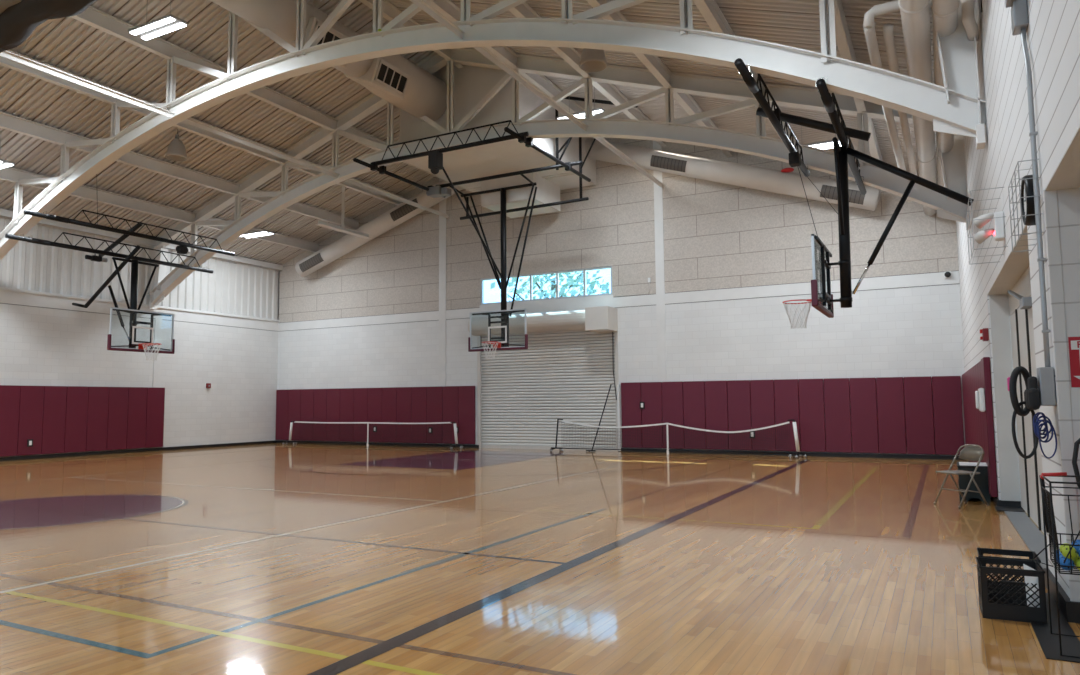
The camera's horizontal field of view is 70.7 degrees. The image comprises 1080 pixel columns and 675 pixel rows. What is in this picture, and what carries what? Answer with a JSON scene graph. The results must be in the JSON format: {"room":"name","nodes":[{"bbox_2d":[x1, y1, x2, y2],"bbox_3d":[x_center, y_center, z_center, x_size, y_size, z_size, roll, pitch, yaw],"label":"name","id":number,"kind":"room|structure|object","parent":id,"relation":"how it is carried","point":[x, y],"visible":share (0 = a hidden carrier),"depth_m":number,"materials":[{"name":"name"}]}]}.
{"room":"sports hall","nodes":[
{"label":"sports hall","id":0,"kind":"room"},
{"bbox_2d":[0,208,280,456],"bbox_3d":[-16.942,-0.527,16.087,0.400,6.950,29.400,-3,-5,28],"label":"wall","id":1,"kind":"structure","parent":0,"point":[226,319],"depth_m":24.46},
{"bbox_2d":[0,385,19,456],"bbox_3d":[-14.328,2.235,20.438,0.064,1.900,0.617,-3,-5,28],"label":"pad","id":2,"kind":"object","parent":1,"relation":"attached to","point":[9,394],"visible":1,"depth_m":20.48,"materials":[{"name":"leather"}]},
{"bbox_2d":[1,19,55,52],"bbox_3d":[-6.487,-4.870,11.618,22.983,5.662,0.260,-3,-5,28],"label":"roof truss","id":3,"kind":"object","parent":1,"relation":"attached to","point":[50,20],"visible":0.07,"depth_m":12.70,"materials":[{"name":"white metal"}]},
{"bbox_2d":[0,0,96,52],"bbox_3d":[-8.290,-5.017,12.041,7.001,1.367,1.218,-3,-5,28],"label":"bundle","id":4,"kind":"object","parent":3,"relation":"hanging from","point":[19,19],"visible":1,"depth_m":11.99,"materials":[{"name":"black fabric"}]},
{"bbox_2d":[17,386,43,455],"bbox_3d":[-14.036,2.280,20.989,0.064,1.900,0.617,-3,-5,28],"label":"pad","id":5,"kind":"object","parent":1,"relation":"attached to","point":[31,397],"visible":1,"depth_m":20.97,"materials":[{"name":"leather"}]},
{"bbox_2d":[41,386,66,453],"bbox_3d":[-13.743,2.324,21.539,0.064,1.900,0.617,-3,-5,28],"label":"pad","id":6,"kind":"object","parent":1,"relation":"attached to","point":[54,404],"visible":1,"depth_m":21.51,"materials":[{"name":"leather"}]},
{"bbox_2d":[64,386,87,452],"bbox_3d":[-13.450,2.369,22.090,0.064,1.900,0.617,-3,-5,28],"label":"pad","id":7,"kind":"object","parent":1,"relation":"attached to","point":[77,396],"visible":1,"depth_m":22.06,"materials":[{"name":"leather"}]},
{"bbox_2d":[86,387,108,451],"bbox_3d":[-13.158,2.413,22.640,0.064,1.900,0.617,-3,-5,28],"label":"pad","id":8,"kind":"object","parent":1,"relation":"attached to","point":[97,412],"visible":1,"depth_m":22.61,"materials":[{"name":"leather"}]},
{"bbox_2d":[107,387,128,449],"bbox_3d":[-12.865,2.458,23.191,0.064,1.900,0.617,-3,-5,28],"label":"pad","id":9,"kind":"object","parent":1,"relation":"attached to","point":[118,396],"visible":1,"depth_m":23.16,"materials":[{"name":"leather"}]},
{"bbox_2d":[126,387,146,448],"bbox_3d":[-12.572,2.502,23.741,0.064,1.900,0.617,-3,-5,28],"label":"pad","id":10,"kind":"object","parent":1,"relation":"attached to","point":[137,396],"visible":1,"depth_m":23.71,"materials":[{"name":"leather"}]},
{"bbox_2d":[0,440,275,460],"bbox_3d":[-16.812,2.880,15.743,0.030,0.100,29.400,-3,-5,28],"label":"baseboard","id":11,"kind":"structure","parent":1,"relation":"attached to","point":[274,441],"depth_m":23.42,"materials":[{"name":"black rubber"}]},
{"bbox_2d":[0,208,282,270],"bbox_3d":[-16.773,-3.708,16.254,0.200,0.200,29.400,-3,-5,28],"label":"beam","id":12,"kind":"structure","parent":1,"relation":"attached to","point":[3,212],"depth_m":23.65,"materials":[{"name":"white metal"}]},
{"bbox_2d":[145,387,164,447],"bbox_3d":[-12.280,2.546,24.292,0.064,1.900,0.617,-3,-5,28],"label":"pad","id":13,"kind":"object","parent":1,"relation":"attached to","point":[154,410],"visible":1,"depth_m":24.26,"materials":[{"name":"leather"}]},
{"bbox_2d":[0,0,985,260],"bbox_3d":[-4.719,-4.613,14.802,23.114,5.662,0.260,-3,-5,28],"label":"roof truss","id":14,"kind":"object","parent":1,"relation":"attached to","point":[957,109],"visible":0.98,"depth_m":12.28,"materials":[{"name":"white metal"}]},
{"bbox_2d":[0,0,937,264],"bbox_3d":[-6.409,-6.175,10.991,24.390,4.430,30.082,-3,-5,28],"label":"ceiling","id":15,"kind":"structure","parent":0,"point":[69,44],"depth_m":18.09,"materials":[{"name":"metal"}]},
{"bbox_2d":[128,0,187,39],"bbox_3d":[-7.301,-6.514,14.602,1.250,1.281,0.380,-3,-5,28],"label":"ceiling light","id":16,"kind":"object","parent":15,"relation":"hanging from","point":[168,23],"visible":1,"depth_m":14.47,"materials":[{"name":"white"}]},
{"bbox_2d":[165,129,187,160],"bbox_3d":[-9.312,-4.999,19.545,0.530,0.824,0.530,-3,-5,28],"label":"bell pendant","id":17,"kind":"object","parent":15,"relation":"hanging from","point":[176,150],"visible":0.97,"depth_m":19.41,"materials":[{"name":"grey metal"}]},
{"bbox_2d":[0,111,359,229],"bbox_3d":[-13.434,-5.086,14.591,0.150,0.325,29.400,-3,-5,28],"label":"beam","id":18,"kind":"structure","parent":15,"relation":"attached to","point":[9,122],"depth_m":20.60,"materials":[{"name":"white metal"}]},
{"bbox_2d":[5,204,234,360],"bbox_3d":[-11.892,-1.837,21.172,3.844,5.059,6.000,-3,-5,28],"label":"basketball hoop","id":19,"kind":"object","parent":18,"relation":"hanging from","point":[182,248],"visible":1,"depth_m":20.73,"materials":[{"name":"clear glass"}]},
{"bbox_2d":[0,50,402,205],"bbox_3d":[-11.743,-5.814,13.750,0.150,0.325,29.400,-3,-5,28],"label":"beam","id":20,"kind":"structure","parent":15,"relation":"attached to","point":[5,62],"depth_m":18.90,"materials":[{"name":"white metal"}]},
{"bbox_2d":[71,6,442,179],"bbox_3d":[-10.051,-6.541,12.910,0.150,0.325,29.400,-3,-5,28],"label":"beam","id":21,"kind":"structure","parent":15,"relation":"attached to","point":[96,18],"depth_m":17.19,"materials":[{"name":"white metal"}]},
{"bbox_2d":[579,7,607,71],"bbox_3d":[0.982,-5.569,14.120,0.530,1.134,0.530,-3,-5,28],"label":"bell pendant","id":22,"kind":"object","parent":15,"relation":"hanging from","point":[592,60],"visible":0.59,"depth_m":13.98,"materials":[{"name":"grey metal"}]},
{"bbox_2d":[586,0,732,156],"bbox_3d":[-1.563,-6.253,8.375,0.150,0.325,29.400,-3,-5,28],"label":"beam","id":23,"kind":"structure","parent":15,"relation":"attached to","point":[654,64],"depth_m":16.19,"materials":[{"name":"white metal"}]},
{"bbox_2d":[693,0,799,168],"bbox_3d":[0.139,-5.705,7.426,0.150,0.325,29.400,-3,-5,28],"label":"beam","id":24,"kind":"structure","parent":15,"relation":"attached to","point":[711,12],"depth_m":12.61,"materials":[{"name":"white metal"}]},
{"bbox_2d":[827,0,882,160],"bbox_3d":[1.841,-5.157,6.477,0.150,0.325,29.400,-3,-5,28],"label":"beam","id":25,"kind":"structure","parent":15,"relation":"attached to","point":[843,39],"depth_m":12.23,"materials":[{"name":"white metal"}]},
{"bbox_2d":[0,443,1079,674],"bbox_3d":[-5.029,2.419,9.687,27.140,0.202,29.700,-3,-5,28],"label":"floor","id":26,"kind":"structure","parent":0,"point":[272,558],"depth_m":6.91,"materials":[{"name":"brown wood"}]},
{"bbox_2d":[282,421,462,448],"bbox_3d":[-5.861,3.280,25.955,7.670,0.856,0.642,-3,-5,28],"label":"net","id":27,"kind":"object","parent":26,"relation":"on","point":[291,422],"visible":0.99,"depth_m":25.81,"materials":[{"name":"fabric"}]},
{"bbox_2d":[550,419,806,458],"bbox_3d":[3.502,2.720,20.910,7.270,0.966,0.642,-3,-5,28],"label":"net","id":28,"kind":"object","parent":26,"relation":"on","point":[793,420],"visible":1,"depth_m":20.73,"materials":[{"name":"fabric"}]},
{"bbox_2d":[934,444,988,507],"bbox_3d":[5.755,1.884,10.432,0.526,0.824,0.466,1,-5,-15],"label":"folding chair","id":29,"kind":"object","parent":26,"relation":"on","point":[971,452],"visible":1,"depth_m":10.47,"materials":[{"name":"beige metal"}]},
{"bbox_2d":[957,462,990,502],"bbox_3d":[6.316,2.097,11.103,0.400,0.500,0.750,-3,-5,28],"label":"step stool","id":30,"kind":"object","parent":26,"relation":"on","point":[981,479],"visible":0.67,"depth_m":10.77,"materials":[{"name":"black plastic"}]},
{"bbox_2d":[977,547,1040,594],"bbox_3d":[3.372,1.726,5.482,0.372,0.335,0.352,-3,-5,27],"label":"crate","id":31,"kind":"object","parent":26,"relation":"on","point":[1031,554],"visible":0.21,"depth_m":5.60,"materials":[{"name":"black plastic"}]},
{"bbox_2d":[976,557,1046,622],"bbox_3d":[3.176,1.699,5.146,0.372,0.335,0.352,-3,-5,26],"label":"crate","id":32,"kind":"object","parent":26,"relation":"on","point":[993,605],"visible":0.95,"depth_m":5.03,"materials":[{"name":"black plastic"}]},
{"bbox_2d":[1031,472,1079,657],"bbox_3d":[3.280,1.310,4.530,0.559,0.988,0.708,-3,-5,28],"label":"ball rack","id":33,"kind":"object","parent":26,"relation":"on","point":[1049,523],"visible":0.94,"depth_m":4.49,"materials":[{"name":"black metal"}]},
{"bbox_2d":[1049,533,1079,574],"bbox_3d":[3.247,1.262,4.411,0.456,0.168,0.417,-3,-5,28],"label":"basket","id":34,"kind":"object","parent":33,"relation":"on","point":[1054,545],"depth_m":4.34,"materials":[{"name":"black metal"}]},
{"bbox_2d":[277,137,965,455],"bbox_3d":[0.309,-1.869,23.784,23.840,10.650,0.160,-3,-5,28],"label":"wall","id":35,"kind":"structure","parent":0,"point":[721,261],"depth_m":21.95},
{"bbox_2d":[275,390,288,439],"bbox_3d":[-9.660,2.899,28.572,0.626,1.880,0.059,-3,-5,28],"label":"pad","id":36,"kind":"object","parent":35,"relation":"attached to","point":[282,396],"visible":1,"depth_m":28.54,"materials":[{"name":"red plastic"}]},
{"bbox_2d":[288,389,300,439],"bbox_3d":[-9.100,2.870,28.277,0.626,1.880,0.059,-3,-5,28],"label":"pad","id":37,"kind":"object","parent":35,"relation":"attached to","point":[294,402],"visible":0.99,"depth_m":28.24,"materials":[{"name":"red plastic"}]},
{"bbox_2d":[300,389,313,440],"bbox_3d":[-8.539,2.840,27.981,0.626,1.880,0.059,-3,-5,28],"label":"pad","id":38,"kind":"object","parent":35,"relation":"attached to","point":[307,395],"visible":0.92,"depth_m":27.96,"materials":[{"name":"red plastic"}]},
{"bbox_2d":[313,389,326,440],"bbox_3d":[-7.979,2.810,27.686,0.626,1.880,0.059,-3,-5,28],"label":"pad","id":39,"kind":"object","parent":35,"relation":"attached to","point":[320,395],"visible":1,"depth_m":27.65,"materials":[{"name":"red plastic"}]},
{"bbox_2d":[326,389,339,440],"bbox_3d":[-7.418,2.781,27.390,0.626,1.880,0.059,-3,-5,28],"label":"pad","id":40,"kind":"object","parent":35,"relation":"attached to","point":[333,395],"visible":0.94,"depth_m":27.36,"materials":[{"name":"red plastic"}]},
{"bbox_2d":[340,388,353,441],"bbox_3d":[-6.858,2.751,27.095,0.626,1.880,0.059,-3,-5,28],"label":"pad","id":41,"kind":"object","parent":35,"relation":"attached to","point":[346,394],"visible":0.97,"depth_m":27.07,"materials":[{"name":"red plastic"}]},
{"bbox_2d":[353,388,367,441],"bbox_3d":[-6.297,2.721,26.799,0.626,1.880,0.059,-3,-5,28],"label":"pad","id":42,"kind":"object","parent":35,"relation":"attached to","point":[360,394],"visible":0.8,"depth_m":26.77,"materials":[{"name":"red plastic"}]},
{"bbox_2d":[368,388,381,441],"bbox_3d":[-5.737,2.692,26.504,0.626,1.880,0.059,-3,-5,28],"label":"pad","id":43,"kind":"object","parent":35,"relation":"attached to","point":[374,394],"visible":0.77,"depth_m":26.47,"materials":[{"name":"red plastic"}]},
{"bbox_2d":[382,387,396,442],"bbox_3d":[-5.176,2.662,26.208,0.626,1.880,0.059,-3,-5,28],"label":"pad","id":44,"kind":"object","parent":35,"relation":"attached to","point":[389,395],"visible":0.86,"depth_m":26.18,"materials":[{"name":"red plastic"}]},
{"bbox_2d":[396,387,411,442],"bbox_3d":[-4.616,2.632,25.913,0.626,1.880,0.059,-3,-5,28],"label":"pad","id":45,"kind":"object","parent":35,"relation":"attached to","point":[404,394],"visible":0.89,"depth_m":25.88,"materials":[{"name":"red plastic"}]},
{"bbox_2d":[411,387,426,442],"bbox_3d":[-4.055,2.603,25.617,0.626,1.880,0.059,-3,-5,28],"label":"pad","id":46,"kind":"object","parent":35,"relation":"attached to","point":[419,394],"visible":0.96,"depth_m":25.59,"materials":[{"name":"red plastic"}]},
{"bbox_2d":[427,386,442,443],"bbox_3d":[-3.495,2.573,25.322,0.626,1.880,0.059,-3,-5,28],"label":"pad","id":47,"kind":"object","parent":35,"relation":"attached to","point":[434,394],"visible":0.86,"depth_m":25.29,"materials":[{"name":"red plastic"}]},
{"bbox_2d":[442,386,457,443],"bbox_3d":[-2.934,2.543,25.026,0.626,1.880,0.059,-3,-5,28],"label":"pad","id":48,"kind":"object","parent":35,"relation":"attached to","point":[450,393],"visible":0.84,"depth_m":25.01,"materials":[{"name":"red plastic"}]},
{"bbox_2d":[458,386,474,443],"bbox_3d":[-2.374,2.514,24.731,0.626,1.880,0.059,-3,-5,28],"label":"pad","id":49,"kind":"object","parent":35,"relation":"attached to","point":[466,394],"visible":1,"depth_m":24.70,"materials":[{"name":"red plastic"}]},
{"bbox_2d":[410,0,662,187],"bbox_3d":[0.300,-4.903,16.086,0.110,0.112,13.880,-3,-5,28],"label":"strut","id":50,"kind":"object","parent":35,"relation":"attached to","point":[421,4],"visible":1,"depth_m":14.94,"materials":[{"name":"white metal"}]},
{"bbox_2d":[468,306,620,450],"bbox_3d":[-0.012,1.308,23.295,5.050,4.240,0.910,-3,-5,28],"label":"door","id":51,"kind":"structure","parent":35,"relation":"in","point":[568,374],"depth_m":23.49,"materials":[{"name":"paint"}]},
{"bbox_2d":[468,309,584,335],"bbox_3d":[-0.323,-0.472,23.689,4.300,0.620,0.440,-3,-5,28],"label":"hood","id":52,"kind":"object","parent":51,"relation":"attached to","point":[567,320],"depth_m":23.43,"materials":[{"name":"paint"}]},
{"bbox_2d":[481,266,612,304],"bbox_3d":[0.135,-1.595,23.866,4.650,0.880,0.080,-3,-5,28],"label":"window","id":53,"kind":"structure","parent":35,"relation":"in","point":[605,267],"depth_m":23.66,"materials":[{"name":"glass"}]},
{"bbox_2d":[276,440,963,459],"bbox_3d":[0.127,3.391,23.371,22.810,0.100,0.030,-3,-5,28],"label":"baseboard","id":54,"kind":"structure","parent":35,"relation":"attached to","point":[860,455],"depth_m":20.41,"materials":[{"name":"black rubber"}]},
{"bbox_2d":[621,382,641,447],"bbox_3d":[2.652,2.247,22.081,0.615,1.880,0.059,-3,-5,28],"label":"pad","id":55,"kind":"object","parent":35,"relation":"attached to","point":[631,413],"visible":0.8,"depth_m":22.05,"materials":[{"name":"red plastic"}]},
{"bbox_2d":[641,382,662,447],"bbox_3d":[3.203,2.218,21.790,0.615,1.880,0.059,-3,-5,28],"label":"pad","id":56,"kind":"object","parent":35,"relation":"attached to","point":[651,392],"visible":0.94,"depth_m":21.76,"materials":[{"name":"leather"}]},
{"bbox_2d":[662,382,683,448],"bbox_3d":[3.753,2.189,21.500,0.615,1.880,0.059,-3,-5,28],"label":"pad","id":57,"kind":"object","parent":35,"relation":"attached to","point":[672,392],"visible":0.8,"depth_m":21.47,"materials":[{"name":"leather"}]},
{"bbox_2d":[683,381,705,448],"bbox_3d":[4.303,2.160,21.210,0.615,1.880,0.059,-3,-5,28],"label":"pad","id":58,"kind":"object","parent":35,"relation":"attached to","point":[693,391],"visible":0.98,"depth_m":21.18,"materials":[{"name":"leather"}]},
{"bbox_2d":[705,381,728,449],"bbox_3d":[4.854,2.131,20.920,0.615,1.880,0.059,-3,-5,28],"label":"pad","id":59,"kind":"object","parent":35,"relation":"attached to","point":[716,397],"visible":1,"depth_m":20.89,"materials":[{"name":"leather"}]},
{"bbox_2d":[727,380,751,449],"bbox_3d":[5.404,2.102,20.630,0.615,1.880,0.059,-3,-5,28],"label":"pad","id":60,"kind":"object","parent":35,"relation":"attached to","point":[738,391],"visible":0.98,"depth_m":20.61,"materials":[{"name":"leather"}]},
{"bbox_2d":[750,380,775,450],"bbox_3d":[5.955,2.073,20.339,0.615,1.880,0.059,-3,-5,28],"label":"pad","id":61,"kind":"object","parent":35,"relation":"attached to","point":[762,391],"visible":1,"depth_m":20.31,"materials":[{"name":"leather"}]},
{"bbox_2d":[774,379,800,450],"bbox_3d":[6.505,2.043,20.049,0.615,1.880,0.059,-3,-5,28],"label":"pad","id":62,"kind":"object","parent":35,"relation":"attached to","point":[786,391],"visible":1,"depth_m":20.03,"materials":[{"name":"leather"}]},
{"bbox_2d":[798,379,825,451],"bbox_3d":[7.055,2.014,19.759,0.615,1.880,0.059,-3,-5,28],"label":"pad","id":63,"kind":"object","parent":35,"relation":"attached to","point":[811,391],"visible":1,"depth_m":19.73,"materials":[{"name":"leather"}]},
{"bbox_2d":[823,378,851,452],"bbox_3d":[7.606,1.985,19.469,0.615,1.880,0.059,-3,-5,28],"label":"pad","id":64,"kind":"object","parent":35,"relation":"attached to","point":[836,390],"visible":1,"depth_m":19.44,"materials":[{"name":"leather"}]},
{"bbox_2d":[849,378,878,452],"bbox_3d":[8.156,1.956,19.179,0.615,1.880,0.059,-3,-5,28],"label":"pad","id":65,"kind":"object","parent":35,"relation":"attached to","point":[863,398],"visible":1,"depth_m":19.15,"materials":[{"name":"leather"}]},
{"bbox_2d":[876,377,906,453],"bbox_3d":[8.706,1.927,18.888,0.615,1.880,0.059,-3,-5,28],"label":"pad","id":66,"kind":"object","parent":35,"relation":"attached to","point":[890,390],"visible":1,"depth_m":18.86,"materials":[{"name":"leather"}]},
{"bbox_2d":[903,376,934,453],"bbox_3d":[9.257,1.898,18.598,0.615,1.880,0.059,-3,-5,28],"label":"pad","id":67,"kind":"object","parent":35,"relation":"attached to","point":[919,419],"visible":1,"depth_m":18.57,"materials":[{"name":"red plastic"}]},
{"bbox_2d":[932,376,963,454],"bbox_3d":[9.807,1.869,18.308,0.615,1.880,0.059,-3,-5,28],"label":"pad","id":68,"kind":"object","parent":35,"relation":"attached to","point":[947,394],"visible":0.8,"depth_m":18.28,"materials":[{"name":"leather"}]},
{"bbox_2d":[956,0,1079,601],"bbox_3d":[3.919,-1.736,5.330,0.806,7.200,29.800,-3,-5,27],"label":"wall","id":69,"kind":"structure","parent":0,"point":[1053,30],"depth_m":5.54,"materials":[{"name":"paint"}]},
{"bbox_2d":[148,48,968,309],"bbox_3d":[-2.333,-4.426,19.309,23.114,6.015,0.260,-3,-5,28],"label":"roof truss","id":70,"kind":"object","parent":69,"relation":"attached to","point":[680,130],"visible":0.77,"depth_m":17.75,"materials":[{"name":"white metal"}]},
{"bbox_2d":[0,167,319,251],"bbox_3d":[-15.125,-4.359,15.431,0.150,0.325,29.400,-3,-5,28],"label":"beam","id":71,"kind":"structure","parent":70,"relation":"on","point":[10,174],"depth_m":22.11,"materials":[{"name":"white metal"}]},
{"bbox_2d":[0,51,449,218],"bbox_3d":[-6.327,-4.553,19.580,0.110,0.112,13.880,-3,-5,28],"label":"strut","id":72,"kind":"object","parent":70,"relation":"attached to","point":[6,54],"visible":0.9,"depth_m":16.98,"materials":[{"name":"white metal"}]},
{"bbox_2d":[210,0,446,121],"bbox_3d":[-8.458,-7.084,9.581,1.189,1.223,23.950,-3,-5,28],"label":"duct","id":73,"kind":"object","parent":70,"relation":"attached to","point":[395,79],"visible":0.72,"depth_m":17.45,"materials":[{"name":"metal"}]},
{"bbox_2d":[317,26,339,44],"bbox_3d":[-4.414,-6.231,16.133,0.144,0.338,0.960,-3,-5,28],"label":"grille","id":74,"kind":"object","parent":73,"relation":"attached to","point":[330,36],"depth_m":16.02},
{"bbox_2d":[377,64,406,92],"bbox_3d":[-3.478,-6.088,17.894,0.144,0.338,0.960,-3,-5,28],"label":"grille","id":75,"kind":"object","parent":73,"relation":"attached to","point":[388,76],"depth_m":17.87,"materials":[{"name":"metal"}]},
{"bbox_2d":[359,0,462,67],"bbox_3d":[-7.768,-8.064,9.151,0.150,0.325,24.700,-3,-5,28],"label":"beam","id":76,"kind":"structure","parent":70,"relation":"on","point":[390,11],"depth_m":17.50,"materials":[{"name":"white metal"}]},
{"bbox_2d":[400,64,595,217],"bbox_3d":[-1.045,-5.571,21.952,3.720,3.262,4.800,-3,-5,28],"label":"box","id":77,"kind":"object","parent":76,"relation":"hanging from","point":[472,84],"visible":0.56,"depth_m":20.63,"materials":[{"name":"paint"}]},
{"bbox_2d":[295,180,462,276],"bbox_3d":[-5.174,-4.034,26.170,8.333,3.267,0.599,-3,-5,28],"label":"duct","id":78,"kind":"object","parent":77,"relation":"attached to","point":[401,213],"visible":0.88,"depth_m":26.30,"materials":[{"name":"metal"}]},
{"bbox_2d":[299,253,323,271],"bbox_3d":[-8.232,-2.692,27.420,1.094,0.616,0.123,-3,-5,28],"label":"grille","id":79,"kind":"object","parent":78,"relation":"attached to","point":[313,261],"depth_m":27.41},
{"bbox_2d":[390,198,417,220],"bbox_3d":[-4.532,-4.284,25.582,1.194,0.649,0.123,-3,-5,28],"label":"grille","id":80,"kind":"object","parent":78,"relation":"attached to","point":[403,210],"depth_m":25.62,"materials":[{"name":"metal"}]},
{"bbox_2d":[481,172,560,217],"bbox_3d":[-0.560,-4.253,22.922,1.750,0.792,1.750,-3,-5,28],"label":"hood","id":81,"kind":"object","parent":77,"relation":"attached to","point":[548,191],"depth_m":22.35,"materials":[{"name":"white metal"}]},
{"bbox_2d":[585,138,880,210],"bbox_3d":[4.855,-4.565,20.882,8.133,3.200,0.599,-3,-5,28],"label":"duct","id":82,"kind":"object","parent":77,"relation":"attached to","point":[759,178],"visible":0.84,"depth_m":20.41,"materials":[{"name":"metal"}]},
{"bbox_2d":[650,155,686,171],"bbox_3d":[3.592,-4.864,21.310,1.094,0.616,0.123,-3,-5,28],"label":"grille","id":83,"kind":"object","parent":82,"relation":"attached to","point":[671,163],"depth_m":21.28,"materials":[{"name":"metal"}]},
{"bbox_2d":[820,185,864,204],"bbox_3d":[7.580,-3.579,19.087,1.094,0.616,0.123,-3,-5,28],"label":"grille","id":84,"kind":"object","parent":82,"relation":"attached to","point":[829,192],"depth_m":19.09,"materials":[{"name":"metal"}]},
{"bbox_2d":[429,0,584,113],"bbox_3d":[-4.966,-7.349,10.272,0.150,0.325,29.400,-3,-5,28],"label":"beam","id":85,"kind":"structure","parent":70,"relation":"on","point":[448,9],"depth_m":18.36,"materials":[{"name":"white metal"}]},
{"bbox_2d":[498,0,665,145],"bbox_3d":[-3.264,-6.801,9.323,0.150,0.325,29.400,-3,-5,28],"label":"beam","id":86,"kind":"structure","parent":70,"relation":"on","point":[571,56],"depth_m":17.20,"materials":[{"name":"white metal"}]},
{"bbox_2d":[353,96,637,358],"bbox_3d":[-0.849,-3.088,19.775,6.463,7.103,4.600,-3,-5,28],"label":"basketball hoop","id":87,"kind":"object","parent":86,"relation":"hanging from","point":[435,157],"visible":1,"depth_m":21.20,"materials":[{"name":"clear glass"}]},
{"bbox_2d":[734,58,973,328],"bbox_3d":[5.205,-2.106,12.361,3.174,3.845,6.250,-3,-5,28],"label":"basketball hoop","id":88,"kind":"object","parent":70,"relation":"hanging from","point":[844,155],"visible":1,"depth_m":12.21,"materials":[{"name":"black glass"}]},
{"bbox_2d":[883,23,916,174],"bbox_3d":[6.635,-3.619,13.759,0.135,0.253,9.066,-3,-6,28],"label":"pipe","id":89,"kind":"object","parent":70,"relation":"attached to","point":[888,34],"visible":0.66,"depth_m":10.76,"materials":[{"name":"metal"}]},
{"bbox_2d":[898,0,936,215],"bbox_3d":[2.987,-4.156,6.298,0.334,0.329,28.300,-3,-5,28],"label":"pipe","id":90,"kind":"object","parent":70,"relation":"attached to","point":[915,14],"visible":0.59,"depth_m":10.24,"materials":[{"name":"metal"}]},
{"bbox_2d":[931,0,959,187],"bbox_3d":[3.270,-4.171,6.149,0.304,0.299,28.300,-3,-5,28],"label":"pipe","id":91,"kind":"object","parent":70,"relation":"attached to","point":[944,12],"visible":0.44,"depth_m":9.49,"materials":[{"name":"metal"}]},
{"bbox_2d":[863,0,978,41],"bbox_3d":[4.753,-3.925,9.536,1.289,0.590,0.420,-3,-5,28],"label":"pipe","id":92,"kind":"object","parent":69,"relation":"attached to","point":[967,6],"visible":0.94,"depth_m":9.34,"materials":[{"name":"metal"}]},
{"bbox_2d":[864,21,910,201],"bbox_3d":[6.415,-3.623,13.777,0.147,0.279,9.240,-3,-6,28],"label":"pipe","id":93,"kind":"object","parent":92,"relation":"attached to","point":[870,34],"visible":0.56,"depth_m":12.22,"materials":[{"name":"metal"}]},
{"bbox_2d":[966,187,1007,263],"bbox_3d":[4.716,-1.160,8.058,0.299,0.607,0.956,-3,-5,27],"label":"emergency light","id":94,"kind":"object","parent":69,"relation":"attached to","point":[998,217],"visible":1,"depth_m":7.90,"materials":[{"name":"white plastic"}]},
{"bbox_2d":[981,357,997,496],"bbox_3d":[6.279,1.236,10.655,0.080,1.900,0.596,-3,-5,27],"label":"pad","id":95,"kind":"object","parent":69,"relation":"attached to","point":[985,361],"visible":0.94,"depth_m":10.41,"materials":[{"name":"leather"}]},
{"bbox_2d":[989,265,1046,535],"bbox_3d":[5.207,0.652,8.082,0.340,2.826,4.800,-3,-5,27],"label":"door","id":96,"kind":"structure","parent":69,"relation":"in","point":[1012,311],"depth_m":9.88,"materials":[{"name":"paint"}]},
{"bbox_2d":[969,461,1079,622],"bbox_3d":[3.840,1.777,4.918,0.775,0.130,29.500,-3,-5,27],"label":"baseboard","id":97,"kind":"structure","parent":69,"relation":"attached to","point":[1069,609],"depth_m":5.21,"materials":[{"name":"black rubber"}]},
{"bbox_2d":[1008,159,1043,251],"bbox_3d":[3.610,-0.962,5.669,0.132,0.527,0.736,-3,-5,27],"label":"wall clock","id":98,"kind":"object","parent":69,"relation":"attached to","point":[1026,199],"visible":0.87,"depth_m":5.53,"materials":[{"name":"black metal"}]},
{"bbox_2d":[1004,511,1048,567],"bbox_3d":[5.096,2.076,7.854,0.220,0.012,4.500,-3,-5,27],"label":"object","id":99,"kind":"structure","parent":69,"relation":"attached to","point":[1028,531],"depth_m":8.14,"materials":[{"name":"metal"}]},
{"bbox_2d":[1005,0,1055,405],"bbox_3d":[3.492,-1.016,5.440,0.129,2.990,0.330,-3,-5,27],"label":"conduit","id":100,"kind":"object","parent":69,"relation":"attached to","point":[1019,8],"visible":0.98,"depth_m":5.33,"materials":[{"name":"grey metal"}]},
{"bbox_2d":[1007,366,1040,458],"bbox_3d":[3.367,0.520,5.295,0.176,0.648,0.240,-3,-5,27],"label":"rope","id":101,"kind":"object","parent":100,"relation":"hanging from","point":[1031,401],"visible":0.97,"depth_m":5.29,"materials":[{"name":"black rubber"}]},
{"bbox_2d":[1033,412,1056,458],"bbox_3d":[3.401,0.659,5.139,0.150,0.312,0.094,1,-5,-14],"label":"cord","id":102,"kind":"object","parent":100,"relation":"hanging from","point":[1037,429],"visible":1,"depth_m":5.13,"materials":[{"name":"plastic"}]},
{"bbox_2d":[995,506,1079,662],"bbox_3d":[4.562,2.017,7.160,0.316,0.020,6.784,-3,-6,29],"label":"trim","id":103,"kind":"structure","parent":69,"relation":"attached to","point":[1049,643],"depth_m":4.63,"materials":[{"name":"black rubber"}]},
{"bbox_2d":[1068,337,1079,386],"bbox_3d":[3.612,0.159,5.020,0.200,0.335,0.008,-3,-5,27],"label":"sign","id":104,"kind":"object","parent":69,"relation":"attached to","point":[1074,342],"visible":1,"depth_m":5.05,"materials":[{"name":"plastic"}]},
{"label":"outside","id":105,"kind":"structure","parent":0,"visible":0},
{"bbox_3d":[21.651,6.083,51.184,110.000,0.300,68.700,-3,-5,28],"label":"lawn","id":106,"kind":"structure","parent":105,"visible":0},
{"bbox_2d":[490,271,610,300],"bbox_3d":[0.612,-0.258,40.559,6.308,10.901,6.399,-3,-5,28],"label":"tree","id":107,"kind":"object","parent":106,"relation":"on","point":[576,273],"visible":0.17,"depth_m":40.40,"materials":[{"name":"green plant"}]},
{"bbox_2d":[507,270,608,300],"bbox_3d":[0.717,0.288,34.849,5.005,8.849,5.134,-3,-5,28],"label":"tree","id":108,"kind":"object","parent":106,"relation":"on","point":[563,291],"visible":0.2,"depth_m":34.48,"materials":[{"name":"green plant"}]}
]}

